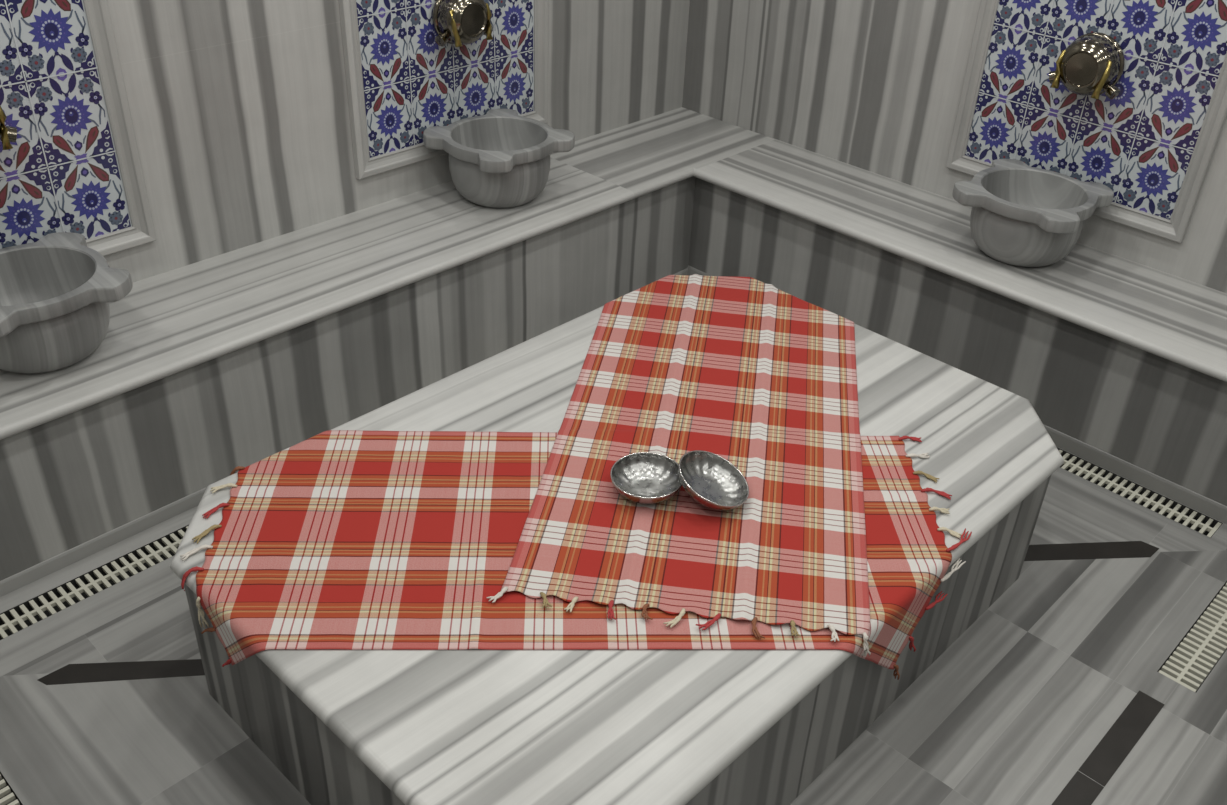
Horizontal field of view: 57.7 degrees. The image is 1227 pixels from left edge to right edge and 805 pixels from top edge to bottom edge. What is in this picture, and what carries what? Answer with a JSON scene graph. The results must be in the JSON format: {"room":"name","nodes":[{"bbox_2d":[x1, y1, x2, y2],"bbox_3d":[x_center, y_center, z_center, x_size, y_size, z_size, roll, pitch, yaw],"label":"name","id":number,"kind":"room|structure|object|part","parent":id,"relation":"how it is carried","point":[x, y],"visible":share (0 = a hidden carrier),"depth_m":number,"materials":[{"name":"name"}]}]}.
{"room":"spa","nodes":[
{"label":"spa","id":0,"kind":"room"},
{"bbox_2d":[104,0,689,282],"bbox_3d":[-1.284,-1.336,3.327,0.120,3.060,4.820,30,42,35],"label":"wall","id":1,"kind":"structure","parent":0,"point":[239,109],"depth_m":3.71,"materials":[{"name":"stone"}]},
{"bbox_2d":[0,0,156,255],"bbox_3d":[-1.756,-1.022,2.828,0.026,1.620,0.930,30,42,35],"label":"tile panel","id":2,"kind":"object","parent":1,"relation":"attached to","point":[73,165],"visible":0.89,"depth_m":3.22,"materials":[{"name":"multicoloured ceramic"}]},
{"bbox_2d":[0,106,16,149],"bbox_3d":[-1.724,-0.748,2.961,0.126,0.208,0.249,30,42,35],"label":"faucet","id":3,"kind":"object","parent":2,"relation":"attached to","point":[8,134],"visible":1,"depth_m":3.01,"materials":[{"name":"brown metal"}]},
{"bbox_3d":[-1.670,-0.735,3.052,0.070,0.054,0.041,-16,38,-26],"label":"valve handle","id":4,"kind":"part","parent":3,"relation":"part of","materials":[{"name":"brown metal"}]},
{"bbox_3d":[-1.756,-1.022,2.828,0.026,1.620,0.930,30,42,35],"label":"frame","id":5,"kind":"part","parent":2,"relation":"part of","materials":[{"name":"stone"}]},
{"bbox_2d":[339,0,548,179],"bbox_3d":[-0.570,-1.657,3.867,0.026,1.620,0.930,30,42,35],"label":"tile panel","id":6,"kind":"object","parent":1,"relation":"attached to","point":[401,83],"visible":0.78,"depth_m":4.09,"materials":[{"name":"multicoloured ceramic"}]},
{"bbox_2d":[432,0,492,46],"bbox_3d":[-0.534,-1.384,4.003,0.126,0.208,0.249,30,42,35],"label":"faucet","id":7,"kind":"object","parent":6,"relation":"attached to","point":[459,23],"visible":1,"depth_m":3.96,"materials":[{"name":"brown metal"}]},
{"bbox_3d":[-0.605,-1.305,3.986,0.041,0.054,0.070,19,37,23],"label":"valve handle","id":8,"kind":"part","parent":7,"relation":"part of","materials":[{"name":"brown metal"}]},
{"bbox_3d":[-0.562,-1.330,3.947,0.058,0.135,0.040,30,42,35],"label":"spout","id":9,"kind":"part","parent":7,"relation":"part of","materials":[{"name":"yellow metal"}]},
{"bbox_3d":[-0.459,-1.385,4.038,0.058,0.135,0.040,30,42,35],"label":"spout","id":10,"kind":"part","parent":7,"relation":"part of","materials":[{"name":"yellow metal"}]},
{"bbox_2d":[0,447,1226,804],"bbox_3d":[0.593,1.057,2.547,4.400,0.050,4.700,30,42,35],"label":"floor","id":11,"kind":"structure","parent":0,"point":[1010,712],"depth_m":2.91,"materials":[{"name":"stone"}]},
{"bbox_2d":[0,775,19,804],"bbox_3d":[-1.048,1.149,2.264,1.750,0.012,0.094,30,42,35],"label":"drain grate","id":12,"kind":"object","parent":11,"relation":"in","point":[5,800],"visible":1,"depth_m":2.59,"materials":[{"name":"beige plastic"}]},
{"bbox_2d":[0,526,187,638],"bbox_3d":[-1.149,0.339,3.483,0.095,0.012,2.650,30,42,35],"label":"drain grate","id":13,"kind":"object","parent":11,"relation":"in","point":[101,579],"visible":0.3,"depth_m":3.18,"materials":[{"name":"beige plastic"}]},
{"bbox_2d":[38,659,204,684],"bbox_3d":[-1.225,0.703,2.923,0.533,0.011,0.068,-2,34,-7],"label":"trim","id":14,"kind":"structure","parent":11,"relation":"on","point":[111,671],"depth_m":2.91,"materials":[{"name":"black stone"}]},
{"bbox_2d":[0,107,774,580],"bbox_3d":[-1.132,-0.172,3.764,0.550,0.529,4.699,30,42,35],"label":"stone bench","id":15,"kind":"object","parent":11,"relation":"on","point":[206,369],"visible":0.88,"depth_m":3.67,"materials":[{"name":"stone"}]},
{"bbox_2d":[0,232,132,373],"bbox_3d":[-1.629,-0.252,3.146,0.448,0.246,0.448,-27,43,-36],"label":"basin","id":16,"kind":"object","parent":15,"relation":"on","point":[56,290],"visible":1,"depth_m":3.09,"materials":[{"name":"grey stone"}]},
{"bbox_2d":[0,268,687,596],"bbox_3d":[-1.139,0.214,3.615,0.006,0.048,4.220,30,42,35],"label":"baseboard","id":17,"kind":"structure","parent":15,"relation":"attached to","point":[25,577],"depth_m":3.28,"materials":[{"name":"stone"}]},
{"bbox_2d":[423,109,574,207],"bbox_3d":[-0.429,-0.897,4.204,0.448,0.246,0.448,29,42,34],"label":"basin","id":18,"kind":"object","parent":15,"relation":"on","point":[499,158],"visible":1,"depth_m":4.11,"materials":[{"name":"grey stone"}]},
{"bbox_2d":[170,306,1063,804],"bbox_3d":[0.097,0.369,3.091,1.481,0.460,2.186,30,42,35],"label":"platform","id":19,"kind":"object","parent":11,"relation":"on","point":[469,726],"visible":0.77,"depth_m":2.40,"materials":[{"name":"grey stone"}]},
{"bbox_2d":[180,430,971,679],"bbox_3d":[-0.066,0.414,2.818,1.915,0.278,0.814,1,33,-3],"label":"plaid towel","id":20,"kind":"object","parent":19,"relation":"on","point":[332,539],"visible":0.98,"depth_m":2.65,"materials":[{"name":"fabric"}]},
{"bbox_2d":[487,274,870,655],"bbox_3d":[0.268,0.106,3.257,0.867,0.242,1.788,7,34,6],"label":"plaid towel","id":21,"kind":"object","parent":20,"relation":"on","point":[755,375],"visible":0.98,"depth_m":2.98,"materials":[{"name":"fabric"}]},
{"bbox_2d":[610,452,681,503],"bbox_3d":[0.086,0.203,2.855,0.189,0.048,0.189,30,44,34],"label":"metal bowl","id":22,"kind":"object","parent":21,"relation":"on","point":[640,477],"visible":0.97,"depth_m":2.89,"materials":[{"name":"grey metal"}]},
{"bbox_2d":[678,450,748,509],"bbox_3d":[0.254,0.201,2.825,0.185,0.097,0.196,2,33,-1],"label":"metal bowl","id":23,"kind":"object","parent":21,"relation":"on","point":[710,479],"visible":1,"depth_m":2.86,"materials":[{"name":"grey metal"}]},
{"bbox_2d":[689,139,1226,505],"bbox_3d":[2.015,0.021,3.685,4.500,0.529,0.550,30,42,35],"label":"stone bench","id":24,"kind":"object","parent":11,"relation":"on","point":[1125,359],"visible":0.84,"depth_m":3.95,"materials":[{"name":"stone"}]},
{"bbox_2d":[688,265,1226,523],"bbox_3d":[1.894,0.317,3.656,4.400,0.059,0.006,30,42,35],"label":"baseboard","id":25,"kind":"structure","parent":24,"relation":"attached to","point":[1209,507],"depth_m":3.75,"materials":[{"name":"stone"}]},
{"bbox_3d":[2.072,-0.158,3.511,4.367,0.035,0.550,30,42,35],"label":"seat","id":26,"kind":"part","parent":24,"relation":"part of","materials":[{"name":"stone"}]},
{"bbox_2d":[952,159,1113,266],"bbox_3d":[1.462,-0.645,3.951,0.448,0.246,0.448,27,41,32],"label":"basin","id":27,"kind":"object","parent":24,"relation":"on","point":[1022,215],"visible":1,"depth_m":3.86,"materials":[{"name":"grey stone"}]},
{"bbox_2d":[1052,771,1103,804],"bbox_3d":[0.782,1.139,2.399,0.068,0.011,1.121,30,42,35],"label":"trim","id":28,"kind":"structure","parent":11,"relation":"on","point":[1080,790],"depth_m":2.71,"materials":[{"name":"black stone"}]},
{"bbox_2d":[1024,541,1158,560],"bbox_3d":[1.411,0.467,3.457,0.594,0.011,0.076,-1,34,-6],"label":"trim","id":29,"kind":"structure","parent":11,"relation":"on","point":[1125,549],"depth_m":3.46,"materials":[{"name":"black stone"}]},
{"bbox_2d":[1078,690,1164,786],"bbox_3d":[1.304,0.859,2.857,0.068,0.011,0.371,30,42,35],"label":"trim","id":30,"kind":"structure","parent":11,"relation":"on","point":[1117,743],"depth_m":2.85,"materials":[{"name":"black stone"}]},
{"bbox_2d":[1059,450,1221,537],"bbox_3d":[1.391,0.107,4.006,1.514,0.012,0.100,30,42,35],"label":"drain grate","id":31,"kind":"object","parent":11,"relation":"in","point":[1118,487],"visible":0.37,"depth_m":3.72,"materials":[{"name":"beige plastic"}]},
{"bbox_2d":[1159,583,1226,691],"bbox_3d":[1.716,0.661,3.191,0.099,0.012,0.546,30,42,35],"label":"drain grate","id":32,"kind":"object","parent":11,"relation":"in","point":[1203,646],"visible":1,"depth_m":3.13,"materials":[{"name":"beige plastic"}]},
{"bbox_2d":[682,0,1226,292],"bbox_3d":[2.151,-1.191,3.339,4.900,3.060,0.120,30,42,35],"label":"wall","id":33,"kind":"structure","parent":0,"point":[875,86],"depth_m":4.48,"materials":[{"name":"stone"}]},
{"bbox_2d":[945,0,1226,242],"bbox_3d":[1.657,-1.411,3.646,0.914,1.620,0.026,30,42,35],"label":"tile panel","id":34,"kind":"object","parent":33,"relation":"attached to","point":[1153,144],"visible":0.89,"depth_m":3.86,"materials":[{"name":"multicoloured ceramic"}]},
{"bbox_2d":[1049,32,1124,99],"bbox_3d":[1.605,-1.138,3.776,0.249,0.208,0.126,30,42,35],"label":"faucet","id":35,"kind":"object","parent":34,"relation":"attached to","point":[1093,63],"visible":1,"depth_m":3.74,"materials":[{"name":"brown metal"}]},
{"bbox_3d":[1.545,-1.128,3.864,0.070,0.054,0.041,19,37,23],"label":"valve handle","id":36,"kind":"part","parent":35,"relation":"part of","materials":[{"name":"brown metal"}]},
{"bbox_3d":[1.528,-1.143,3.806,0.040,0.135,0.058,30,42,35],"label":"spout","id":37,"kind":"part","parent":35,"relation":"part of","materials":[{"name":"yellow metal"}]},
{"bbox_3d":[1.634,-1.083,3.722,0.040,0.135,0.058,30,42,35],"label":"spout","id":38,"kind":"part","parent":35,"relation":"part of","materials":[{"name":"yellow metal"}]},
{"bbox_3d":[1.673,-1.056,3.763,0.042,0.053,0.070,-16,38,-26],"label":"valve handle","id":39,"kind":"part","parent":35,"relation":"part of","materials":[{"name":"brown metal"}]}
]}

